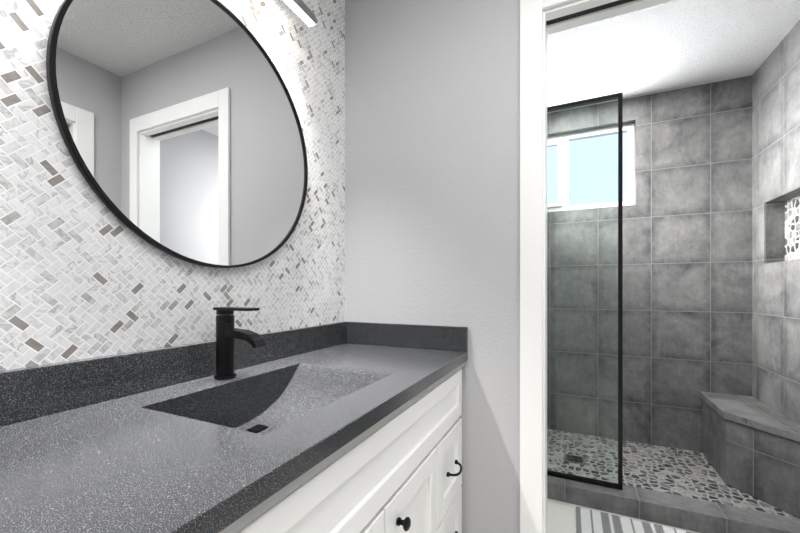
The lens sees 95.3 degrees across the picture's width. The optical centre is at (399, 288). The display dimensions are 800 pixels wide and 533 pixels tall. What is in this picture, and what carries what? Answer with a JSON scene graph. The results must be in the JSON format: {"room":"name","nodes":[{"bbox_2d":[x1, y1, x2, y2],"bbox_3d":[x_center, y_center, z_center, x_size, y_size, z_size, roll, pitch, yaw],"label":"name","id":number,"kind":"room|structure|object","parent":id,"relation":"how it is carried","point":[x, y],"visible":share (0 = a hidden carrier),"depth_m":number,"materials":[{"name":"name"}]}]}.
{"room":"bathroom","nodes":[
{"label":"bathroom","id":0,"kind":"room"},
{"bbox_2d":[0,0,344,370],"bbox_3d":[-0.918,-0.127,0.335,0.120,2.490,2.920,0,0,25],"label":"wall","id":1,"kind":"structure","parent":0,"point":[86,272],"depth_m":0.82,"materials":[{"name":"white tile"}]},
{"bbox_2d":[46,0,307,267],"bbox_3d":[-0.513,-0.434,1.035,0.019,0.748,0.748,0,0,25],"label":"round mirror","id":2,"kind":"object","parent":1,"relation":"attached to","point":[179,126],"visible":1,"depth_m":0.93,"materials":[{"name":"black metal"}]},
{"bbox_2d":[283,0,315,26],"bbox_3d":[-0.476,-0.957,1.037,0.086,0.060,0.645,0,0,25],"label":"sconce","id":3,"kind":"object","parent":1,"relation":"attached to","point":[303,12],"visible":1,"depth_m":1.26,"materials":[{"name":"silver metal"}]},
{"bbox_2d":[345,0,519,532],"bbox_3d":[0.685,-0.127,1.265,2.240,2.490,0.120,0,0,25],"label":"wall","id":4,"kind":"structure","parent":0,"point":[432,162],"depth_m":1.43,"materials":[{"name":"grey paint"}]},
{"bbox_2d":[520,0,575,532],"bbox_3d":[0.830,0.025,1.122,0.881,2.185,0.015,0,0,25],"label":"door frame","id":5,"kind":"structure","parent":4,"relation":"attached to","point":[531,266],"depth_m":1.28,"materials":[{"name":"white"}]},
{"bbox_2d":[543,0,673,532],"bbox_3d":[0.859,0.069,1.185,0.735,2.099,0.121,0,0,25],"label":"door frame","id":6,"kind":"structure","parent":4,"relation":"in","point":[570,15],"depth_m":1.28,"materials":[{"name":"white"}]},
{"bbox_2d":[547,498,698,532],"bbox_3d":[0.195,1.148,0.214,2.240,0.060,3.640,0,0,25],"label":"floor","id":7,"kind":"structure","parent":0,"point":[561,516],"depth_m":1.78,"materials":[{"name":"tile"}]},
{"bbox_2d":[0,307,467,532],"bbox_3d":[-0.390,0.584,0.639,0.576,1.069,1.917,0,0,25],"label":"bathroom vanity","id":8,"kind":"object","parent":7,"relation":"on","point":[346,427],"visible":1,"depth_m":0.71,"materials":[{"name":"grey stone"}]},
{"bbox_2d":[213,307,266,380],"bbox_3d":[-0.421,0.143,0.953,0.157,0.188,0.054,0,0,25],"label":"faucet","id":9,"kind":"object","parent":8,"relation":"on","point":[226,332],"depth_m":0.95,"materials":[{"name":"black metal"}]},
{"bbox_2d":[576,507,690,532],"bbox_3d":[1.150,1.109,1.457,0.800,0.015,0.500,0,0,25],"label":"bath mat","id":10,"kind":"object","parent":7,"relation":"on","point":[590,521],"visible":0.94,"depth_m":1.70,"materials":[{"name":"white fabric"}]},
{"bbox_2d":[547,470,799,532],"bbox_3d":[1.028,1.103,1.911,1.875,0.150,0.140,0,0,25],"label":"curb","id":11,"kind":"object","parent":7,"relation":"on","point":[688,513],"visible":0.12,"depth_m":1.74,"materials":[{"name":"grey tile"}]},
{"bbox_2d":[547,92,622,489],"bbox_3d":[0.666,0.013,2.091,1.047,2.029,0.024,0,0,25],"label":"frame","id":12,"kind":"object","parent":11,"relation":"on","point":[619,97],"visible":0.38,"depth_m":1.86,"materials":[{"name":"black metal"}]},
{"bbox_2d":[547,98,617,484],"bbox_3d":[0.666,0.013,2.091,1.011,1.993,0.006,0,0,25],"label":"pane","id":13,"kind":"object","parent":12,"relation":"in","point":[583,289],"visible":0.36,"depth_m":1.95,"materials":[{"name":"clear glass"}]},
{"bbox_2d":[547,75,751,451],"bbox_3d":[1.408,-0.127,2.815,2.240,2.490,0.140,0,0,25],"label":"wall","id":14,"kind":"structure","parent":0,"point":[687,277],"depth_m":2.54,"materials":[{"name":"grey tile"}]},
{"bbox_2d":[547,123,633,211],"bbox_3d":[1.301,-0.907,2.869,0.920,0.610,0.062,0,0,25],"label":"window","id":15,"kind":"structure","parent":14,"relation":"in","point":[628,129],"depth_m":2.81,"materials":[{"name":"white plastic"}]},
{"bbox_2d":[547,0,799,113],"bbox_3d":[0.432,-1.402,0.721,2.240,0.060,4.760,0,0,25],"label":"ceiling","id":16,"kind":"structure","parent":0,"point":[672,45],"depth_m":2.07,"materials":[{"name":"white paint"}]},
{"bbox_2d":[547,429,799,518],"bbox_3d":[1.235,1.137,2.355,1.875,0.082,0.840,0,0,25],"label":"shower floor","id":17,"kind":"structure","parent":0,"point":[685,473],"depth_m":2.22,"materials":[{"name":"stone"}]},
{"bbox_2d":[564,453,584,464],"bbox_3d":[1.121,1.093,2.342,0.120,0.004,0.120,0,0,25],"label":"floor drain","id":18,"kind":"object","parent":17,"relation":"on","point":[571,459],"depth_m":2.33,"materials":[{"name":"silver metal"}]},
{"bbox_2d":[700,391,799,517],"bbox_3d":[1.966,0.892,2.039,0.281,0.408,0.792,0,0,25],"label":"shower bench","id":19,"kind":"object","parent":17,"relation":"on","point":[750,445],"visible":1,"depth_m":1.94,"materials":[{"name":"grey tile"}]},
{"bbox_2d":[752,20,799,423],"bbox_3d":[2.192,-0.127,2.019,0.145,2.490,0.920,0,0,25],"label":"wall","id":20,"kind":"structure","parent":0,"point":[775,187],"depth_m":2.09,"materials":[{"name":"grey tile"}]},
{"bbox_2d":[785,195,799,260],"bbox_3d":[2.178,-0.335,1.882,0.055,0.365,0.580,0,0,25],"label":"mosaic tile","id":21,"kind":"object","parent":20,"relation":"attached to","point":[792,228],"visible":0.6,"depth_m":2.08,"materials":[{"name":"tile"}]},
{"label":"outside","id":22,"kind":"structure","parent":0,"visible":0},
{"bbox_2d":[547,133,625,205],"bbox_3d":[1.763,-0.982,3.576,4.400,3.800,0.020,0,0,25],"label":"sky","id":23,"kind":"structure","parent":22,"point":[598,159],"depth_m":3.53,"materials":[{"name":"white"}]}
]}

